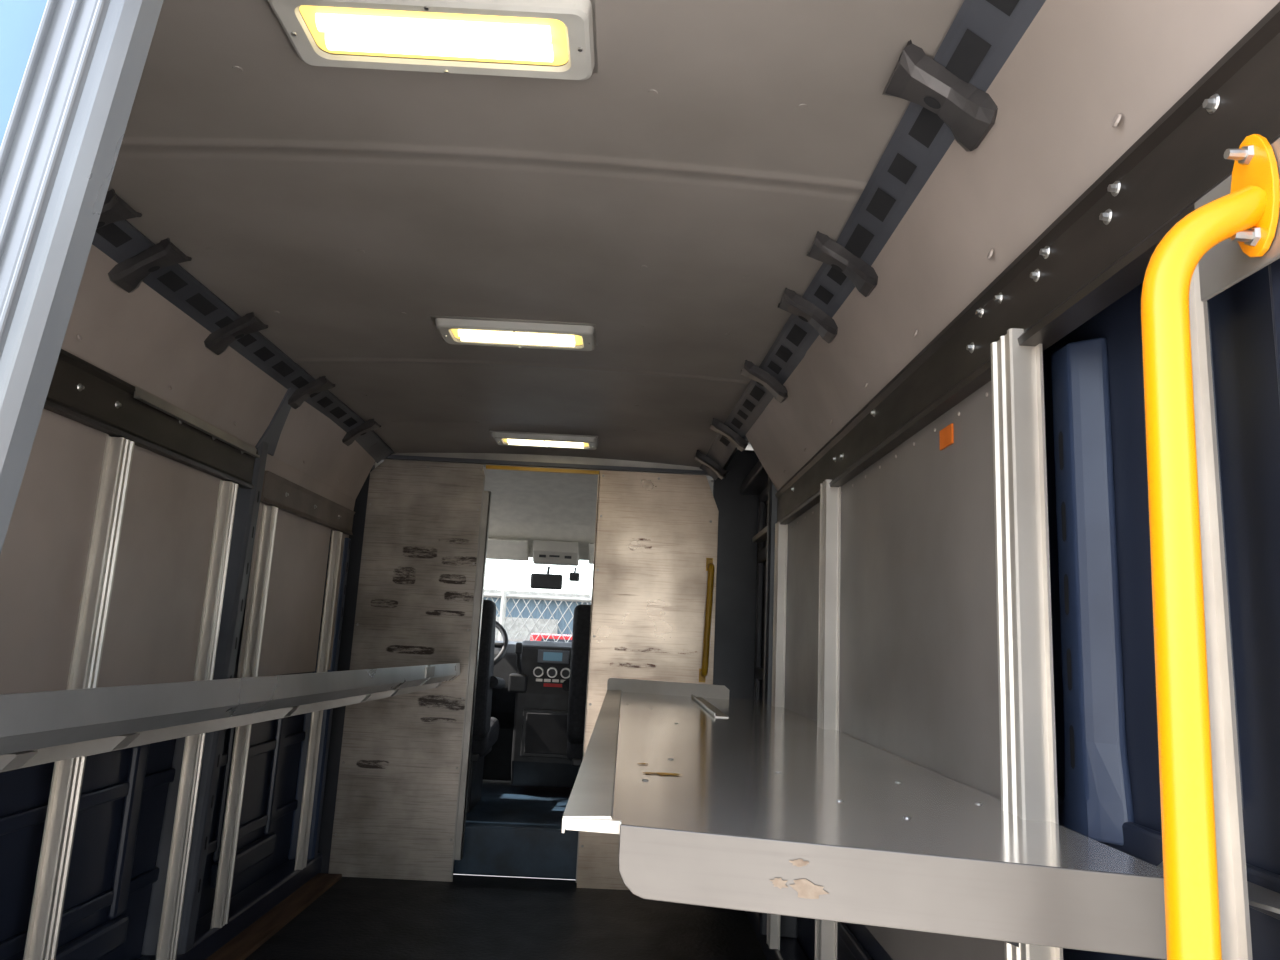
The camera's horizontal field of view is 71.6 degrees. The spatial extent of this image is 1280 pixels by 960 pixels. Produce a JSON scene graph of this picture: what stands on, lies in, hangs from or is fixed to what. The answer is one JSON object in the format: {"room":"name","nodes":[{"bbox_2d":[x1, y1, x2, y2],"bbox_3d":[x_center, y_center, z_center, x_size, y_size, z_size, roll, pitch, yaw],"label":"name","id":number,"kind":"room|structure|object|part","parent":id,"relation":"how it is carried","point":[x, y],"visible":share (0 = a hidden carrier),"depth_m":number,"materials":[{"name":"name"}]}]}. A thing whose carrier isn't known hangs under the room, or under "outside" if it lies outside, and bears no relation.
{"room":"vehicle interior","nodes":[
{"label":"vehicle interior","id":0,"kind":"room"},
{"bbox_2d":[23,436,134,959],"bbox_3d":[-1.306,0.586,2.057,0.033,1.395,0.079,3,-10,0],"label":"wall post","id":1,"kind":"object","parent":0,"point":[43,932],"depth_m":2.06,"materials":[{"name":"silver metal"}]},
{"bbox_2d":[0,530,331,959],"bbox_3d":[-1.417,0.440,2.336,0.030,2.110,3.700,3,-10,0],"label":"body skin","id":2,"kind":"object","parent":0,"point":[92,863],"visible":0.02,"depth_m":2.40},
{"bbox_2d":[0,800,297,959],"bbox_3d":[-1.426,1.086,2.168,0.015,0.040,3.500,3,-10,0],"label":"rib","id":3,"kind":"object","parent":2,"relation":"attached to","point":[15,944],"visible":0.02,"depth_m":2.36,"materials":[{"name":"paint"}]},
{"bbox_2d":[0,731,305,835],"bbox_3d":[-1.413,0.811,2.218,0.015,0.040,3.500,3,-10,0],"label":"rib","id":4,"kind":"object","parent":2,"relation":"attached to","point":[20,820],"visible":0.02,"depth_m":2.35,"materials":[{"name":"paint"}]},
{"bbox_2d":[61,245,374,510],"bbox_3d":[-1.241,-0.298,2.355,0.108,0.285,3.470,3,-10,0],"label":"wall panel","id":5,"kind":"object","parent":2,"relation":"attached to","point":[139,337],"visible":0.5,"depth_m":2.47,"materials":[{"name":"grey metal"}]},
{"bbox_2d":[77,335,338,481],"bbox_3d":[-1.258,-0.155,2.852,0.007,0.013,1.813,3,-10,0],"label":"rivets","id":6,"kind":"object","parent":5,"relation":"attached to","point":[79,337],"visible":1,"depth_m":2.36,"materials":[{"name":"silver metal"}]},
{"bbox_2d":[198,491,259,892],"bbox_3d":[-1.299,0.639,2.814,0.001,1.240,0.079,3,-10,0],"label":"slots","id":7,"kind":"object","parent":2,"relation":"attached to","point":[258,491],"visible":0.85,"depth_m":2.82,"materials":[{"name":"black metal"}]},
{"bbox_2d":[234,672,311,677],"bbox_3d":[-1.400,0.555,2.264,0.015,0.040,3.500,3,-10,0],"label":"rib","id":8,"kind":"object","parent":2,"relation":"attached to","point":[304,672],"visible":0.02,"depth_m":3.66,"materials":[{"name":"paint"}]},
{"bbox_2d":[255,387,294,455],"bbox_3d":[-1.238,-0.207,3.040,0.100,0.230,0.148,3,-10,0],"label":"pillar gusset","id":9,"kind":"structure","parent":2,"relation":"attached to","point":[271,435],"depth_m":3.02,"materials":[{"name":"paint"}]},
{"bbox_2d":[339,543,349,639],"bbox_3d":[-1.316,0.489,3.955,0.001,0.444,0.012,3,-10,0],"label":"slots","id":10,"kind":"object","parent":2,"relation":"attached to","point":[349,543],"visible":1,"depth_m":3.95,"materials":[{"name":"black"}]},
{"bbox_2d":[55,717,286,959],"bbox_3d":[-1.409,0.937,2.297,0.034,0.620,2.500,3,-10,0],"label":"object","id":11,"kind":"structure","parent":0,"point":[97,943],"depth_m":2.46,"materials":[{"name":"paint"}]},
{"bbox_2d":[137,853,322,959],"bbox_3d":[-1.396,1.346,2.107,0.100,0.090,3.570,3,-10,0],"label":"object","id":12,"kind":"structure","parent":11,"relation":"attached to","point":[246,907],"depth_m":3.15,"materials":[{"name":"paint"}]},
{"bbox_2d":[0,663,459,771],"bbox_3d":[-1.041,0.589,2.305,0.546,0.248,3.280,3,-10,0],"label":"shelf","id":13,"kind":"object","parent":11,"relation":"attached to","point":[37,728],"visible":1,"depth_m":1.46,"materials":[{"name":"grey metal"}]},
{"bbox_3d":[-0.784,0.717,3.313,0.006,0.038,0.140,3,-10,0],"label":"joint plate","id":14,"kind":"part","parent":13,"relation":"part of","materials":[{"name":"metal"}]},
{"bbox_2d":[420,663,459,684],"bbox_3d":[-1.060,0.780,3.627,0.539,0.088,0.610,3,-10,0],"label":"tray","id":15,"kind":"object","parent":13,"relation":"on","point":[440,673],"depth_m":3.60,"materials":[{"name":"metal"}]},
{"bbox_2d":[156,480,237,959],"bbox_3d":[-1.318,0.694,2.657,0.029,1.395,0.079,3,-10,0],"label":"wall post","id":16,"kind":"object","parent":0,"point":[168,939],"depth_m":2.63,"materials":[{"name":"silver metal"}]},
{"bbox_2d":[44,349,354,534],"bbox_3d":[-1.274,-0.128,2.349,0.058,0.155,3.380,3,-10,0],"label":"wall","id":17,"kind":"structure","parent":0,"point":[80,391],"depth_m":2.38,"materials":[{"name":"grey metal"}]},
{"bbox_2d":[0,408,108,693],"bbox_3d":[-1.294,0.059,1.350,0.008,0.620,1.520,3,-10,0],"label":"board","id":18,"kind":"object","parent":17,"relation":"attached to","point":[44,553],"visible":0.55,"depth_m":1.95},
{"bbox_2d":[0,0,163,553],"bbox_3d":[-0.809,0.032,0.591,0.916,1.550,0.054,3,-10,0],"label":"door","id":19,"kind":"structure","parent":17,"relation":"in","point":[71,71],"depth_m":0.63,"materials":[{"name":"metal"}]},
{"bbox_2d":[97,445,224,687],"bbox_3d":[-1.313,0.259,2.457,0.008,0.620,0.630,3,-10,0],"label":"board","id":20,"kind":"object","parent":17,"relation":"attached to","point":[152,633],"visible":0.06,"depth_m":2.41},
{"bbox_3d":[-1.254,-0.153,2.562,0.016,0.028,0.730,3,-10,0],"label":"angle trim","id":21,"kind":"part","parent":17,"relation":"part of","materials":[{"name":"metal"}]},
{"bbox_2d":[237,502,330,677],"bbox_3d":[-1.328,0.423,3.367,0.008,0.620,0.740,3,-10,0],"label":"board","id":22,"kind":"object","parent":17,"relation":"attached to","point":[292,622],"visible":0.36,"depth_m":3.38,"materials":[{"name":"grey metal"}]},
{"bbox_2d":[328,534,348,669],"bbox_3d":[-1.337,0.516,3.883,0.008,0.620,0.190,3,-10,0],"label":"board","id":23,"kind":"object","parent":17,"relation":"attached to","point":[343,535],"visible":0.24,"depth_m":3.90,"materials":[{"name":"grey metal"}]},
{"bbox_2d":[141,441,268,955],"bbox_3d":[-1.357,0.617,2.818,0.115,1.600,0.200,3,-10,0],"label":"pillar","id":24,"kind":"structure","parent":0,"point":[247,507],"depth_m":2.73,"materials":[{"name":"grey metal"}]},
{"bbox_2d":[92,220,393,462],"bbox_3d":[-1.165,-0.439,2.402,0.105,0.105,3.510,3,-10,0],"label":"track","id":25,"kind":"structure","parent":0,"point":[139,242],"depth_m":2.43,"materials":[{"name":"grey metal"}]},
{"bbox_2d":[96,189,141,228],"bbox_3d":[-1.133,-0.539,1.826,0.150,0.125,0.120,3,-10,0],"label":"bracket","id":26,"kind":"object","parent":25,"relation":"attached to","point":[114,209],"depth_m":1.82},
{"bbox_2d":[108,237,191,292],"bbox_3d":[-1.137,-0.500,2.043,0.150,0.125,0.120,3,-10,0],"label":"bracket","id":27,"kind":"object","parent":25,"relation":"attached to","point":[130,273],"depth_m":2.02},
{"bbox_2d":[204,312,267,354],"bbox_3d":[-1.145,-0.419,2.495,0.150,0.125,0.120,3,-10,0],"label":"bracket","id":28,"kind":"object","parent":25,"relation":"attached to","point":[218,341],"depth_m":2.47,"materials":[{"name":"black plastic"}]},
{"bbox_2d":[96,223,376,446],"bbox_3d":[-1.147,-0.437,2.399,0.032,0.038,3.305,3,-10,0],"label":"track slots","id":29,"kind":"object","parent":25,"relation":"attached to","point":[112,233],"visible":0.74,"depth_m":2.35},
{"bbox_2d":[288,376,334,408],"bbox_3d":[-1.155,-0.312,3.086,0.150,0.125,0.120,3,-10,0],"label":"bracket","id":30,"kind":"object","parent":25,"relation":"attached to","point":[321,384],"depth_m":3.06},
{"bbox_2d":[342,418,380,445],"bbox_3d":[-1.165,-0.206,3.676,0.150,0.125,0.120,3,-10,0],"label":"bracket","id":31,"kind":"object","parent":25,"relation":"attached to","point":[370,425],"depth_m":3.65,"materials":[{"name":"grey metal"}]},
{"bbox_2d":[210,505,277,928],"bbox_3d":[-1.324,0.767,2.990,0.029,1.370,0.074,3,-10,0],"label":"wall post","id":32,"kind":"object","parent":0,"point":[220,914],"depth_m":2.95,"materials":[{"name":"silver metal"}]},
{"bbox_2d":[288,536,350,859],"bbox_3d":[-1.389,0.929,3.874,0.100,1.360,0.100,3,-10,0],"label":"pillar","id":33,"kind":"structure","parent":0,"point":[327,713],"depth_m":3.80,"materials":[{"name":"grey metal"}]},
{"bbox_2d":[294,530,342,869],"bbox_3d":[-1.337,0.896,3.708,0.027,1.370,0.074,3,-10,0],"label":"wall post","id":34,"kind":"object","parent":33,"relation":"attached to","point":[336,537],"depth_m":3.68,"materials":[{"name":"silver metal"}]},
{"bbox_2d":[245,874,766,959],"bbox_3d":[-0.453,1.489,2.137,1.960,0.090,3.650,3,-10,0],"label":"floor","id":35,"kind":"structure","parent":0,"point":[469,917],"depth_m":3.29,"materials":[{"name":"rubber"}]},
{"bbox_2d":[205,873,341,959],"bbox_3d":[-1.298,1.382,2.071,0.100,0.015,3.510,3,-10,0],"label":"trim","id":36,"kind":"structure","parent":35,"relation":"on","point":[250,939],"depth_m":3.17,"materials":[{"name":"brown wood"}]},
{"bbox_2d":[328,460,491,881],"bbox_3d":[-1.016,0.819,3.996,0.565,1.835,0.052,3,-10,0],"label":"panel","id":37,"kind":"object","parent":35,"relation":"on","point":[402,795],"visible":0.87,"depth_m":3.98,"materials":[{"name":"wood"}]},
{"bbox_2d":[576,470,718,889],"bbox_3d":[0.045,0.874,4.008,0.570,1.835,0.043,3,-10,0],"label":"panel","id":38,"kind":"object","parent":35,"relation":"on","point":[655,533],"visible":0.66,"depth_m":4.06,"materials":[{"name":"wood"}]},
{"bbox_2d":[699,558,713,681],"bbox_3d":[0.302,0.628,4.000,0.049,0.560,0.073,3,-10,0],"label":"grab bar","id":39,"kind":"object","parent":38,"relation":"attached to","point":[703,672],"visible":1,"depth_m":3.97,"materials":[{"name":"metal"}]},
{"bbox_2d":[745,911,808,959],"bbox_3d":[0.501,1.442,2.121,0.100,0.090,3.570,3,-10,0],"label":"sill","id":40,"kind":"structure","parent":35,"relation":"on","point":[790,948],"depth_m":2.96,"materials":[{"name":"paint"}]},
{"bbox_2d":[453,780,578,879],"bbox_3d":[-0.486,1.781,4.599,1.960,0.210,1.300,3,-10,0],"label":"floor","id":41,"kind":"structure","parent":0,"point":[512,831],"depth_m":3.97,"materials":[{"name":"black rubber"}]},
{"bbox_2d":[466,600,504,812],"bbox_3d":[-0.948,1.009,4.477,0.518,1.220,0.581,3,-10,0],"label":"seat","id":42,"kind":"object","parent":41,"relation":"on","point":[485,727],"visible":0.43,"depth_m":4.26,"materials":[{"name":"fabric"}]},
{"bbox_3d":[-0.961,0.912,4.324,0.480,0.666,0.245,3,-10,0],"label":"backrest","id":43,"kind":"part","parent":42,"relation":"part of","materials":[{"name":"fabric"}]},
{"bbox_2d":[471,717,498,756],"bbox_3d":[-0.981,1.285,4.488,0.480,0.155,0.461,3,-10,0],"label":"cushion","id":44,"kind":"object","parent":42,"relation":"on","point":[480,747],"depth_m":4.30,"materials":[{"name":"fabric"}]},
{"bbox_3d":[-0.716,1.010,4.420,0.056,0.076,0.284,3,-10,0],"label":"armrest","id":45,"kind":"part","parent":42,"relation":"part of","materials":[{"name":"plastic"}]},
{"bbox_2d":[375,462,712,565],"bbox_3d":[-0.445,0.884,5.057,2.000,1.700,2.020,3,-10,0],"label":"shell","id":46,"kind":"object","parent":41,"relation":"on","point":[555,513],"visible":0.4,"depth_m":5.01,"materials":[{"name":"black painted metal"}]},
{"bbox_2d":[486,538,528,560],"bbox_3d":[-0.873,0.407,5.250,0.420,0.111,0.160,3,-10,0],"label":"sun visor","id":47,"kind":"object","parent":46,"relation":"attached to","point":[502,549],"visible":0.56,"depth_m":5.24,"materials":[{"name":"grey plastic"}]},
{"bbox_2d":[483,640,577,788],"bbox_3d":[-0.475,1.422,5.536,1.900,0.810,1.585,3,-10,0],"label":"dashboard","id":48,"kind":"object","parent":46,"relation":"attached to","point":[531,709],"visible":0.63,"depth_m":4.82,"materials":[{"name":"black plastic"}]},
{"bbox_2d":[494,621,508,665],"bbox_3d":[-0.909,0.912,4.766,0.357,0.378,0.363,-6,-14,41],"label":"steering wheel","id":49,"kind":"object","parent":48,"relation":"attached to","point":[504,645],"visible":0.3,"depth_m":4.76,"materials":[{"name":"black plastic"}]},
{"bbox_3d":[-0.656,1.012,4.850,0.027,0.150,0.092,1,-10,11],"label":"gear lever","id":50,"kind":"part","parent":48,"relation":"part of","materials":[{"name":"black plastic"}]},
{"bbox_2d":[483,557,592,641],"bbox_3d":[-0.444,0.774,5.737,1.800,0.540,0.760,3,-10,0],"label":"glass","id":51,"kind":"object","parent":46,"relation":"attached to","point":[525,612],"visible":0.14,"depth_m":5.74,"materials":[{"name":"white"}]},
{"bbox_2d":[530,566,562,589],"bbox_3d":[-0.556,0.583,5.305,0.190,0.140,0.066,3,-10,0],"label":"rearview mirror","id":52,"kind":"object","parent":46,"relation":"attached to","point":[538,581],"visible":1,"depth_m":5.27,"materials":[{"name":"black plastic"}]},
{"bbox_2d":[569,568,579,580],"bbox_3d":[-0.390,0.564,5.306,0.060,0.084,0.074,3,-10,0],"label":"camera","id":53,"kind":"object","parent":46,"relation":"attached to","point":[573,576],"visible":1,"depth_m":5.27,"materials":[{"name":"black plastic"}]},
{"bbox_2d":[589,543,593,563],"bbox_3d":[-0.088,0.447,5.256,0.430,0.111,0.160,3,-10,0],"label":"sun visor","id":54,"kind":"object","parent":46,"relation":"attached to","point":[591,545],"visible":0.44,"depth_m":5.24,"materials":[{"name":"grey plastic"}]},
{"bbox_2d":[562,604,590,771],"bbox_3d":[-0.122,1.051,4.484,0.518,1.220,0.581,3,-10,0],"label":"passenger seat","id":55,"kind":"object","parent":41,"relation":"on","point":[576,686],"visible":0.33,"depth_m":4.22,"materials":[{"name":"fabric"}]},
{"bbox_3d":[-0.352,1.028,4.423,0.056,0.076,0.284,3,-10,0],"label":"armrest","id":56,"kind":"part","parent":55,"relation":"part of","materials":[{"name":"plastic"}]},
{"bbox_2d":[567,741,582,760],"bbox_3d":[-0.117,1.329,4.495,0.480,0.155,0.461,3,-10,0],"label":"cushion","id":57,"kind":"object","parent":55,"relation":"on","point":[574,751],"depth_m":4.26,"materials":[{"name":"fabric"}]},
{"bbox_3d":[-0.097,0.956,4.331,0.480,0.666,0.245,3,-10,0],"label":"backrest","id":58,"kind":"part","parent":55,"relation":"part of","materials":[{"name":"fabric"}]},
{"bbox_2d":[108,0,963,466],"bbox_3d":[-0.358,-0.423,2.442,1.680,0.066,3.568,3,-10,0],"label":"ceiling","id":59,"kind":"structure","parent":0,"point":[462,195],"depth_m":1.77,"materials":[{"name":"grey plastic"}]},
{"bbox_2d":[265,0,597,79],"bbox_3d":[-0.297,-0.646,1.281,0.466,0.033,0.181,3,-10,0],"label":"ceiling light","id":60,"kind":"object","parent":59,"relation":"attached to","point":[550,39],"depth_m":1.27,"materials":[{"name":"white plastic"}]},
{"bbox_2d":[206,66,807,436],"bbox_3d":[-0.384,-0.424,2.550,1.268,0.018,2.338,3,-10,0],"label":"rivets","id":61,"kind":"object","parent":59,"relation":"attached to","point":[237,69],"depth_m":2.05,"materials":[{"name":"grey metal"}]},
{"bbox_2d":[429,315,597,350],"bbox_3d":[-0.358,-0.417,2.560,0.466,0.033,0.181,3,-10,0],"label":"ceiling light","id":62,"kind":"object","parent":59,"relation":"attached to","point":[480,331],"depth_m":2.53,"materials":[{"name":"white plastic"}]},
{"bbox_2d":[489,430,597,449],"bbox_3d":[-0.416,-0.168,3.881,0.466,0.033,0.181,3,-10,0],"label":"ceiling light","id":63,"kind":"object","parent":59,"relation":"attached to","point":[526,439],"depth_m":3.81,"materials":[{"name":"white plastic"}]},
{"bbox_2d":[380,453,712,478],"bbox_3d":[-0.442,-0.118,4.190,1.630,0.138,0.042,3,-10,0],"label":"header","id":64,"kind":"object","parent":59,"relation":"attached to","point":[488,456],"visible":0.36,"depth_m":4.16,"materials":[{"name":"metal"}]},
{"bbox_2d":[486,465,598,474],"bbox_3d":[-0.456,-0.047,4.155,0.530,0.016,0.024,3,-10,0],"label":"door frame","id":65,"kind":"structure","parent":64,"relation":"attached to","point":[491,467],"depth_m":4.14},
{"bbox_2d":[385,455,707,474],"bbox_3d":[-0.429,-0.071,4.142,1.520,0.017,0.020,3,-10,0],"label":"dark edge","id":66,"kind":"object","parent":64,"relation":"attached to","point":[401,457],"visible":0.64,"depth_m":4.13,"materials":[{"name":"paint"}]},
{"bbox_2d":[318,450,758,873],"bbox_3d":[-0.431,0.785,4.027,2.000,1.970,0.042,3,-10,0],"label":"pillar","id":67,"kind":"object","parent":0,"point":[735,609],"visible":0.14,"depth_m":4.06,"materials":[{"name":"metal"}]},
{"bbox_2d":[737,437,752,449],"bbox_3d":[-0.353,-0.526,2.528,2.000,0.040,3.700,3,-10,0],"label":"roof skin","id":68,"kind":"structure","parent":0,"point":[749,447],"depth_m":4.21,"materials":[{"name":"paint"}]},
{"bbox_2d":[752,526,766,542],"bbox_3d":[0.524,0.218,3.659,0.045,0.025,0.540,3,-10,0],"label":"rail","id":69,"kind":"object","parent":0,"point":[760,537],"depth_m":3.75,"materials":[{"name":"grey metal"}]},
{"bbox_2d":[765,504,767,526],"bbox_3d":[0.572,0.150,3.758,0.005,0.160,0.530,3,-10,0],"label":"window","id":70,"kind":"structure","parent":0,"point":[766,507],"depth_m":3.99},
{"bbox_2d":[758,476,797,937],"bbox_3d":[0.514,0.719,3.212,0.130,1.720,0.090,3,-10,0],"label":"pillar","id":71,"kind":"structure","parent":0,"point":[788,924],"depth_m":3.22,"materials":[{"name":"grey metal"}]},
{"bbox_2d":[766,522,787,950],"bbox_3d":[0.473,0.847,3.057,0.033,1.410,0.084,3,-10,0],"label":"wall post","id":72,"kind":"object","parent":71,"relation":"attached to","point":[781,531],"depth_m":3.09,"materials":[{"name":"silver metal"}]},
{"bbox_2d":[814,479,840,959],"bbox_3d":[0.483,0.703,2.290,0.039,1.420,0.094,3,-10,0],"label":"wall post","id":73,"kind":"object","parent":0,"point":[825,941],"depth_m":2.32,"materials":[{"name":"silver metal"}]},
{"bbox_2d":[699,0,1045,479],"bbox_3d":[0.418,-0.359,2.415,0.134,0.105,3.514,3,-10,-2],"label":"track","id":74,"kind":"structure","parent":0,"point":[1003,32],"depth_m":1.55,"materials":[{"name":"grey metal"}]},
{"bbox_2d":[694,450,728,479],"bbox_3d":[0.318,-0.071,3.931,0.150,0.125,0.112,3,-10,0],"label":"bracket","id":75,"kind":"object","parent":74,"relation":"attached to","point":[721,473],"depth_m":3.91,"materials":[{"name":"grey metal"}]},
{"bbox_2d":[710,418,748,451],"bbox_3d":[0.347,-0.179,3.412,0.150,0.125,0.112,3,-10,0],"label":"bracket","id":76,"kind":"object","parent":74,"relation":"attached to","point":[741,444],"depth_m":3.39,"materials":[{"name":"grey metal"}]},
{"bbox_2d":[741,360,787,402],"bbox_3d":[0.386,-0.306,2.704,0.150,0.125,0.112,3,-10,0],"label":"bracket","id":77,"kind":"object","parent":74,"relation":"attached to","point":[779,391],"depth_m":2.68,"materials":[{"name":"grey plastic"}]},
{"bbox_2d":[778,288,837,343],"bbox_3d":[0.416,-0.404,2.153,0.150,0.125,0.112,3,-10,0],"label":"bracket","id":78,"kind":"object","parent":74,"relation":"attached to","point":[791,302],"depth_m":2.13,"materials":[{"name":"grey metal"}]},
{"bbox_2d":[807,231,877,296],"bbox_3d":[0.433,-0.457,1.858,0.150,0.125,0.112,3,-10,0],"label":"bracket","id":79,"kind":"object","parent":74,"relation":"attached to","point":[864,277],"depth_m":1.83,"materials":[{"name":"grey metal"}]},
{"bbox_2d":[719,0,1018,445],"bbox_3d":[0.400,-0.358,2.412,0.059,0.038,3.307,3,-10,-2],"label":"track slots","id":80,"kind":"object","parent":74,"relation":"attached to","point":[972,49],"visible":0.82,"depth_m":1.51,"materials":[{"name":"black metal"}]},
{"bbox_2d":[882,40,997,151],"bbox_3d":[0.443,-0.557,1.287,0.156,0.127,0.124,3,-10,0],"label":"bracket","id":81,"kind":"object","parent":74,"relation":"attached to","point":[969,112],"depth_m":1.26,"materials":[{"name":"grey metal"}]},
{"bbox_2d":[991,328,1062,959],"bbox_3d":[0.502,0.495,1.149,0.039,1.425,0.094,3,-10,0],"label":"wall post","id":82,"kind":"object","parent":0,"point":[1028,764],"depth_m":1.19,"materials":[{"name":"silver metal"}]},
{"bbox_2d":[775,2,1279,524],"bbox_3d":[0.539,-0.118,1.982,0.044,0.130,2.600,3,-10,0],"label":"wall","id":83,"kind":"structure","parent":0,"point":[1101,247],"depth_m":1.07,"materials":[{"name":"grey metal"}]},
{"bbox_2d":[740,460,767,494],"bbox_3d":[0.532,-0.019,3.763,0.120,0.050,0.740,3,-10,0],"label":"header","id":84,"kind":"object","parent":83,"relation":"attached to","point":[756,481],"depth_m":3.82,"materials":[{"name":"black metal"}]},
{"bbox_2d":[761,499,767,699],"bbox_3d":[0.551,0.813,3.633,0.020,1.670,0.700,3,-10,0],"label":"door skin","id":85,"kind":"structure","parent":83,"relation":"in","point":[766,502],"depth_m":3.94,"materials":[{"name":"black metal"}]},
{"bbox_2d":[784,502,819,721],"bbox_3d":[0.508,0.595,2.721,0.008,1.030,0.750,3,-10,0],"label":"board","id":86,"kind":"object","parent":83,"relation":"attached to","point":[802,600],"visible":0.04,"depth_m":2.79,"materials":[{"name":"grey metal"}]},
{"bbox_2d":[562,678,1166,959],"bbox_3d":[0.195,0.664,2.179,0.613,0.210,2.723,3,-10,0],"label":"shelf","id":87,"kind":"object","parent":83,"relation":"attached to","point":[712,798],"visible":0.91,"depth_m":0.98,"materials":[{"name":"metal"}]},
{"bbox_2d":[1157,861,1279,913],"bbox_3d":[0.572,0.389,0.834,0.081,0.004,0.240,3,-10,0],"label":"plate","id":88,"kind":"object","parent":87,"relation":"attached to","point":[1258,896],"visible":0.14,"depth_m":0.81,"materials":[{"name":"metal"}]},
{"bbox_2d":[839,381,1004,959],"bbox_3d":[0.524,0.425,1.782,0.008,1.030,1.100,3,-10,0],"label":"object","id":89,"kind":"object","parent":83,"relation":"attached to","point":[918,678],"visible":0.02,"depth_m":1.63,"materials":[{"name":"grey metal"}]},
{"bbox_2d":[939,423,953,449],"bbox_3d":[0.545,-0.076,1.578,0.004,0.035,0.060,3,-10,0],"label":"label","id":90,"kind":"object","parent":89,"relation":"attached to","point":[946,435],"visible":1,"depth_m":1.57,"materials":[{"name":"orange plastic"}]},
{"bbox_2d":[1141,134,1279,959],"bbox_3d":[0.452,0.201,0.670,0.124,1.017,0.175,3,-10,0],"label":"handle","id":91,"kind":"object","parent":83,"relation":"attached to","point":[1232,232],"visible":1,"depth_m":0.69,"materials":[{"name":"metal"}]},
{"bbox_3d":[0.528,-0.230,0.749,0.005,0.100,0.175,3,-10,0],"label":"backing plate","id":92,"kind":"part","parent":91,"relation":"part of","materials":[{"name":"metal"}]},
{"bbox_2d":[797,265,1279,959],"bbox_3d":[0.610,0.543,2.352,0.030,2.110,3.700,3,-10,0],"label":"body skin","id":93,"kind":"object","parent":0,"point":[1241,321],"visible":0.02,"depth_m":0.96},
{"bbox_2d":[754,486,767,699],"bbox_3d":[0.529,0.812,3.633,0.025,1.670,0.700,3,-10,0],"label":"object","id":94,"kind":"structure","parent":93,"relation":"attached to","point":[763,496],"depth_m":3.97,"materials":[{"name":"black metal"}]},
{"bbox_2d":[837,922,872,959],"bbox_3d":[0.556,1.186,2.184,0.015,0.040,3.500,3,-10,0],"label":"rib","id":95,"kind":"object","parent":93,"relation":"attached to","point":[843,931],"visible":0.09,"depth_m":2.30,"materials":[{"name":"paint"}]},
{"bbox_2d":[745,0,1279,490],"bbox_3d":[0.486,-0.279,1.990,0.166,0.285,2.700,3,-10,0],"label":"wall panel","id":96,"kind":"object","parent":93,"relation":"attached to","point":[1078,65],"visible":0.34,"depth_m":1.23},
{"bbox_2d":[784,114,1121,527],"bbox_3d":[0.527,-0.123,2.026,0.036,0.202,2.142,3,-10,0],"label":"rivets","id":97,"kind":"object","parent":96,"relation":"attached to","point":[1117,117],"visible":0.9,"depth_m":1.37,"materials":[{"name":"silver metal"}]},
{"bbox_2d":[1059,431,1074,768],"bbox_3d":[0.580,0.156,1.206,0.001,0.456,0.012,3,-10,0],"label":"slots","id":98,"kind":"object","parent":93,"relation":"attached to","point":[1063,512],"visible":1,"depth_m":1.21,"materials":[{"name":"black"}]},
{"bbox_2d":[1058,796,1279,919],"bbox_3d":[0.582,0.655,2.280,0.015,0.040,3.500,3,-10,0],"label":"rib","id":99,"kind":"object","parent":93,"relation":"attached to","point":[1143,843],"visible":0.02,"depth_m":1.04,"materials":[{"name":"paint"}]},
{"bbox_2d":[1207,300,1243,808],"bbox_3d":[0.624,0.069,0.999,0.013,0.560,0.090,3,-10,0],"label":"pressed swage","id":100,"kind":"object","parent":93,"relation":"attached to","point":[1207,300],"visible":0.08,"depth_m":0.95,"materials":[{"name":"paint"}]},
{"bbox_2d":[1051,338,1134,845],"bbox_3d":[0.603,0.137,1.210,0.042,0.660,0.137,3,-10,0],"label":"pillar","id":101,"kind":"structure","parent":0,"point":[1097,795],"depth_m":1.18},
{"bbox_2d":[1189,264,1252,959],"bbox_3d":[0.516,0.445,0.787,0.023,1.395,0.054,3,-10,0],"label":"wall post","id":102,"kind":"object","parent":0,"point":[1235,929],"depth_m":0.82,"materials":[{"name":"silver metal"}]},
{"bbox_2d":[1268,258,1279,402],"bbox_3d":[0.575,0.211,0.642,0.100,1.950,0.170,3,-10,0],"label":"pillar","id":103,"kind":"structure","parent":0,"point":[1274,268],"depth_m":0.76,"materials":[{"name":"metal"}]},
{"label":"outside","id":104,"kind":"structure","parent":0,"visible":0},
{"bbox_2d":[454,874,572,879],"bbox_3d":[-1.216,9.906,45.450,120.000,0.020,87.000,3,-10,0],"label":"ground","id":105,"kind":"structure","parent":104,"point":[454,874],"depth_m":6.29,"materials":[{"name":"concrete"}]},
{"bbox_2d":[495,638,522,641],"bbox_3d":[-9.877,7.288,43.235,15.200,3.500,12.800,3,-10,0],"label":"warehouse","id":106,"kind":"structure","parent":105,"relation":"on","point":[517,640],"depth_m":37.21,"materials":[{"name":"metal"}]}
]}

